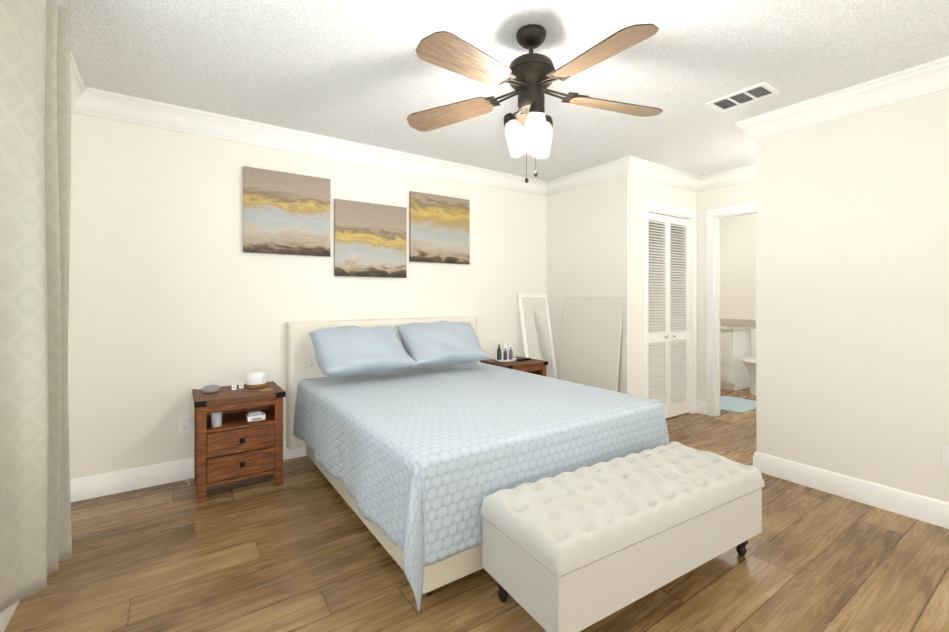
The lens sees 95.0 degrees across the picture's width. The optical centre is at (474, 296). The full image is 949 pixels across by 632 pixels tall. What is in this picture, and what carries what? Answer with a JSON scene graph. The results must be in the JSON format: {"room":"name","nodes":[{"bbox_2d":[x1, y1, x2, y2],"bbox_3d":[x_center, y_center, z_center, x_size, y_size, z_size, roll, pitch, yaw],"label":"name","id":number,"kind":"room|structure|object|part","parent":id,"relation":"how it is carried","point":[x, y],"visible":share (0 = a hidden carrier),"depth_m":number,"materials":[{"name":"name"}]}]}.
{"room":"bedroom","nodes":[
{"label":"bedroom","id":0,"kind":"room"},
{"bbox_2d":[68,113,545,478],"bbox_3d":[-0.362,-0.004,4.031,5.025,2.440,0.100,0,0,-34],"label":"wall","id":1,"kind":"structure","parent":0,"point":[175,291],"depth_m":2.93,"materials":[{"name":"white paint"}]},
{"bbox_2d":[0,478,75,631],"bbox_3d":[-1.174,1.147,0.791,0.016,0.132,4.320,0,0,-34],"label":"baseboard","id":2,"kind":"structure","parent":1,"relation":"attached to","point":[5,616],"depth_m":1.64,"materials":[{"name":"white wood"}]},
{"bbox_2d":[70,50,89,115],"bbox_3d":[-1.142,-1.160,0.815,0.095,0.135,4.320,0,0,-34],"label":"crown molding","id":3,"kind":"structure","parent":1,"relation":"attached to","point":[80,94],"depth_m":2.52,"materials":[{"name":"white wood"}]},
{"bbox_2d":[179,415,191,434],"bbox_3d":[-1.924,0.855,2.891,0.072,0.116,0.010,0,0,-34],"label":"outlet","id":4,"kind":"object","parent":1,"relation":"attached to","point":[181,426],"visible":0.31,"depth_m":2.89,"materials":[{"name":"white plastic"}]},
{"bbox_2d":[182,385,201,486],"bbox_3d":[-1.827,0.900,2.855,0.155,0.627,0.164,0,0,-34],"label":"cord","id":5,"kind":"object","parent":4,"relation":"attached to","point":[185,421],"visible":0.94,"depth_m":2.86,"materials":[{"name":"white plastic"}]},
{"bbox_2d":[76,441,306,500],"bbox_3d":[-0.793,1.149,3.664,3.840,0.132,0.016,0,0,-34],"label":"baseboard","id":6,"kind":"structure","parent":1,"relation":"attached to","point":[98,485],"depth_m":2.74,"materials":[{"name":"white wood"}]},
{"bbox_2d":[243,166,329,256],"bbox_3d":[-1.387,-0.615,3.245,0.605,0.604,0.035,0,0,-34],"label":"picture","id":7,"kind":"object","parent":1,"relation":"attached to","point":[286,213],"visible":1,"depth_m":3.22,"materials":[{"name":"fabric"}]},
{"bbox_2d":[90,88,545,196],"bbox_3d":[-0.733,-1.157,3.660,3.750,0.135,0.095,0,0,-34],"label":"crown molding","id":8,"kind":"structure","parent":1,"relation":"attached to","point":[103,104],"depth_m":3.20,"materials":[{"name":"white wood"}]},
{"bbox_2d":[334,199,406,277],"bbox_3d":[-0.853,-0.466,3.611,0.616,0.608,0.035,0,0,-34],"label":"picture","id":9,"kind":"object","parent":1,"relation":"attached to","point":[370,239],"visible":0.98,"depth_m":3.58,"materials":[{"name":"fabric"}]},
{"bbox_2d":[409,191,469,263],"bbox_3d":[-0.312,-0.613,3.983,0.619,0.613,0.035,0,0,-34],"label":"picture","id":10,"kind":"object","parent":1,"relation":"attached to","point":[439,228],"visible":1,"depth_m":3.95,"materials":[{"name":"fabric"}]},
{"bbox_2d":[4,387,948,631],"bbox_3d":[1.647,1.254,2.851,7.200,0.080,4.720,0,0,-34],"label":"floor","id":11,"kind":"structure","parent":0,"point":[301,549],"depth_m":1.91,"materials":[{"name":"brown wood"}]},
{"bbox_2d":[192,381,285,503],"bbox_3d":[-1.540,0.914,2.836,0.495,0.601,0.428,0,0,-34],"label":"nightstand","id":12,"kind":"object","parent":11,"relation":"on","point":[236,445],"visible":1,"depth_m":2.69,"materials":[{"name":"brown wood"}]},
{"bbox_2d":[202,385,219,392],"bbox_3d":[-1.694,0.593,2.795,0.098,0.042,0.098,0,0,-34],"label":"smart speaker","id":13,"kind":"object","parent":12,"relation":"on","point":[210,388],"visible":1,"depth_m":2.76},
{"bbox_2d":[210,411,222,426],"bbox_3d":[-1.581,0.751,2.666,0.066,0.085,0.066,0,0,-34],"label":"cup","id":14,"kind":"object","parent":12,"relation":"in","point":[216,419],"visible":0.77,"depth_m":2.64,"materials":[{"name":"white ceramic"}]},
{"bbox_2d":[245,371,266,387],"bbox_3d":[-1.486,0.562,2.961,0.132,0.103,0.132,0,0,-34],"label":"diffuser","id":15,"kind":"object","parent":12,"relation":"on","point":[255,379],"visible":1,"depth_m":2.91,"materials":[{"name":"white plastic"}]},
{"bbox_2d":[246,412,265,421],"bbox_3d":[-1.411,0.778,2.807,0.104,0.032,0.074,0,0,-34],"label":"box","id":16,"kind":"object","parent":12,"relation":"in","point":[256,417],"visible":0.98,"depth_m":2.78,"materials":[{"name":"white plastic"}]},
{"bbox_2d":[247,410,261,415],"bbox_3d":[-1.417,0.751,2.802,0.076,0.020,0.060,0,0,-34],"label":"box","id":17,"kind":"object","parent":16,"relation":"on","point":[254,412],"visible":0.96,"depth_m":2.79,"materials":[{"name":"white cardboard"}]},
{"bbox_2d":[259,388,272,391],"bbox_3d":[-1.361,0.611,2.841,0.084,0.006,0.084,0,0,-34],"label":"coaster","id":18,"kind":"object","parent":12,"relation":"on","point":[265,389],"visible":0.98,"depth_m":2.84,"materials":[{"name":"brown wood"}]},
{"bbox_2d":[286,316,669,611],"bbox_3d":[-0.119,0.702,2.898,1.732,1.025,2.019,0,0,-34],"label":"bed","id":19,"kind":"object","parent":11,"relation":"on","point":[419,439],"visible":0.88,"depth_m":2.28,"materials":[{"name":"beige fabric"}]},
{"bbox_3d":[-0.685,0.653,3.671,1.675,0.925,0.102,0,0,-34],"label":"headboard","id":20,"kind":"part","parent":19,"relation":"part of","materials":[{"name":"beige fabric"}]},
{"bbox_2d":[480,356,547,375],"bbox_3d":[0.376,0.915,4.153,0.495,0.601,0.428,0,0,-34],"label":"nightstand","id":21,"kind":"object","parent":11,"relation":"on","point":[535,366],"visible":0.21,"depth_m":4.05,"materials":[{"name":"brown wood"}]},
{"bbox_2d":[495,357,516,361],"bbox_3d":[0.297,0.603,4.126,0.230,0.024,0.160,0,0,-34],"label":"tray","id":22,"kind":"object","parent":21,"relation":"on","point":[508,360],"visible":0.73,"depth_m":4.06,"materials":[{"name":"white ceramic"}]},
{"bbox_2d":[497,344,500,359],"bbox_3d":[0.233,0.529,4.106,0.040,0.150,0.039,0,0,-34],"label":"toiletries","id":23,"kind":"object","parent":22,"relation":"on","point":[499,353],"visible":0.81,"depth_m":4.09,"materials":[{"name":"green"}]},
{"bbox_2d":[503,340,506,359],"bbox_3d":[0.290,0.512,4.158,0.038,0.185,0.037,0,0,-34],"label":"toiletries","id":24,"kind":"object","parent":22,"relation":"on","point":[504,346],"visible":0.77,"depth_m":4.14,"materials":[{"name":"white plastic"}]},
{"bbox_2d":[504,348,506,359],"bbox_3d":[0.291,0.547,4.091,0.030,0.115,0.029,0,0,-34],"label":"toiletries","id":25,"kind":"object","parent":22,"relation":"on","point":[505,354],"visible":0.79,"depth_m":4.08,"materials":[{"name":"blue"}]},
{"bbox_2d":[508,342,512,358],"bbox_3d":[0.342,0.522,4.181,0.048,0.165,0.047,0,0,-34],"label":"toiletries","id":26,"kind":"object","parent":22,"relation":"on","point":[509,346],"visible":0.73,"depth_m":4.17,"materials":[{"name":"white plastic"}]},
{"bbox_2d":[509,347,512,359],"bbox_3d":[0.344,0.542,4.128,0.034,0.125,0.033,0,0,-34],"label":"toiletries","id":27,"kind":"object","parent":22,"relation":"on","point":[510,354],"visible":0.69,"depth_m":4.12,"materials":[{"name":"purple glass"}]},
{"bbox_2d":[517,358,530,360],"bbox_3d":[0.474,0.605,4.187,0.156,0.020,0.044,0,0,-42],"label":"remote","id":28,"kind":"object","parent":21,"relation":"on","point":[522,359],"visible":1,"depth_m":4.17,"materials":[{"name":"black plastic"}]},
{"bbox_2d":[517,294,557,378],"bbox_3d":[0.678,0.594,4.526,0.410,1.260,0.024,0,-11,-34],"label":"leaning mirror","id":29,"kind":"object","parent":11,"relation":"on","point":[536,329],"visible":0.62,"depth_m":4.57,"materials":[{"name":"white mirror"}]},
{"bbox_2d":[558,297,622,391],"bbox_3d":[1.087,0.610,4.189,0.014,1.220,0.720,7,-4,-34],"label":"board","id":30,"kind":"object","parent":11,"relation":"on","point":[590,342],"visible":0.67,"depth_m":4.17,"materials":[{"name":"beige"}]},
{"bbox_2d":[480,441,764,631],"bbox_3d":[0.683,0.999,1.888,1.266,0.430,0.466,0,0,-31],"label":"bench","id":31,"kind":"object","parent":11,"relation":"on","point":[579,549],"visible":1,"depth_m":1.65,"materials":[{"name":"white fabric"}]},
{"bbox_2d":[720,396,755,411],"bbox_3d":[2.907,1.207,4.918,0.680,0.017,0.500,0,0,-34],"label":"bath mat","id":32,"kind":"object","parent":11,"relation":"on","point":[733,404],"visible":0.67,"depth_m":4.83,"materials":[{"name":"blue fabric"}]},
{"bbox_2d":[720,318,755,390],"bbox_3d":[3.304,0.767,6.062,0.628,0.900,0.865,0,0,-34],"label":"bathroom vanity","id":33,"kind":"object","parent":11,"relation":"on","point":[735,341],"visible":0.31,"depth_m":5.67,"materials":[{"name":"white wood"}]},
{"bbox_2d":[741,328,755,394],"bbox_3d":[3.655,0.822,5.493,0.682,0.790,0.440,0,0,-34],"label":"toilet","id":34,"kind":"object","parent":11,"relation":"on","point":[749,363],"visible":0.27,"depth_m":5.43,"materials":[{"name":"white ceramic"}]},
{"bbox_2d":[58,0,948,180],"bbox_3d":[1.647,-1.266,2.853,7.200,0.080,4.720,0,0,-34],"label":"ceiling","id":35,"kind":"structure","parent":0,"point":[358,71],"depth_m":2.28,"materials":[{"name":"white paint"}]},
{"bbox_2d":[407,23,662,182],"bbox_3d":[0.273,-0.876,1.982,1.266,0.700,1.245,0,0,-34],"label":"fan","id":36,"kind":"object","parent":35,"relation":"hanging from","point":[530,77],"visible":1,"depth_m":1.94,"materials":[{"name":"brown wood"}]},
{"bbox_2d":[706,82,779,111],"bbox_3d":[1.642,-1.219,2.674,0.210,0.012,0.330,0,0,-34],"label":"ceiling vent","id":37,"kind":"object","parent":35,"relation":"in","point":[753,93],"visible":0.98,"depth_m":2.66,"materials":[{"name":"white metal"}]},
{"bbox_2d":[634,177,695,413],"bbox_3d":[1.861,-0.004,4.302,1.055,2.440,0.100,0,0,-34],"label":"wall","id":38,"kind":"structure","parent":0,"point":[654,192],"depth_m":4.03,"materials":[{"name":"white paint"}]},
{"bbox_2d":[618,155,701,191],"bbox_3d":[1.792,-1.157,4.138,1.145,0.135,0.095,0,0,-34],"label":"crown molding","id":39,"kind":"structure","parent":38,"relation":"attached to","point":[629,165],"depth_m":4.08,"materials":[{"name":"white wood"}]},
{"bbox_2d":[648,212,688,418],"bbox_3d":[1.921,0.204,4.307,0.742,2.000,0.067,0,0,-34],"label":"bifold closet door","id":40,"kind":"structure","parent":38,"relation":"in","point":[668,353],"depth_m":4.32,"materials":[{"name":"white wood"}]},
{"bbox_2d":[642,201,696,413],"bbox_3d":[1.909,0.166,4.324,0.910,2.100,0.118,0,0,-34],"label":"door frame","id":41,"kind":"structure","parent":38,"relation":"attached to","point":[647,207],"depth_m":4.47,"materials":[{"name":"white wood"}]},
{"bbox_2d":[648,181,755,401],"bbox_3d":[2.548,-0.004,4.321,0.100,2.440,2.920,0,0,-34],"label":"wall","id":42,"kind":"structure","parent":0,"point":[734,195],"depth_m":4.50,"materials":[{"name":"white paint"}]},
{"bbox_2d":[694,164,755,191],"bbox_3d":[2.761,-1.157,3.840,0.095,0.135,1.684,0,0,-34],"label":"crown molding","id":43,"kind":"structure","parent":42,"relation":"attached to","point":[744,174],"depth_m":4.23,"materials":[{"name":"white wood"}]},
{"bbox_2d":[706,202,755,416],"bbox_3d":[2.684,0.166,4.123,0.136,2.100,0.900,0,0,-34],"label":"door frame","id":44,"kind":"structure","parent":42,"relation":"attached to","point":[713,216],"depth_m":4.41,"materials":[{"name":"white wood"}]},
{"bbox_2d":[720,213,755,319],"bbox_3d":[4.120,-0.003,5.522,0.100,2.440,3.120,0,0,-34],"label":"wall","id":45,"kind":"structure","parent":0,"point":[737,267],"depth_m":6.06,"materials":[{"name":"white paint"}]},
{"bbox_2d":[546,89,948,502],"bbox_3d":[2.078,-0.005,2.966,0.100,2.440,4.420,0,0,-34],"label":"wall","id":46,"kind":"structure","parent":0,"point":[852,295],"depth_m":2.64,"materials":[{"name":"white paint"}]},
{"bbox_2d":[546,159,617,196],"bbox_3d":[1.069,-1.157,4.263,0.095,0.135,0.900,0,0,-34],"label":"crown molding","id":47,"kind":"structure","parent":46,"relation":"attached to","point":[609,170],"depth_m":4.25,"materials":[{"name":"white wood"}]},
{"bbox_2d":[735,56,948,140],"bbox_3d":[2.512,-1.159,2.189,0.125,0.135,2.205,0,0,-34],"label":"crown molding","id":48,"kind":"structure","parent":46,"relation":"attached to","point":[918,81],"depth_m":2.56,"materials":[{"name":"white wood"}]},
{"bbox_2d":[753,451,948,528],"bbox_3d":[2.592,1.148,2.139,0.046,0.132,2.216,0,0,-34],"label":"baseboard","id":49,"kind":"structure","parent":46,"relation":"attached to","point":[919,507],"depth_m":2.57,"materials":[{"name":"white wood"}]},
{"bbox_2d":[942,445,948,468],"bbox_3d":[2.491,0.844,2.267,0.010,0.116,0.072,0,0,-34],"label":"outlet","id":50,"kind":"object","parent":46,"relation":"attached to","point":[945,456],"visible":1,"depth_m":2.29,"materials":[{"name":"white plastic"}]},
{"bbox_3d":[-1.243,-0.007,0.745,0.150,2.440,4.520,0,0,-34],"label":"wall","id":51,"kind":"structure","parent":0,"visible":0},
{"bbox_2d":[0,0,71,612],"bbox_3d":[-1.097,-0.050,0.838,0.197,2.125,2.308,0,0,-34],"label":"curtain","id":52,"kind":"object","parent":51,"relation":"hanging from","point":[35,202],"visible":1,"depth_m":1.48,"materials":[{"name":"beige fabric"}]}
]}

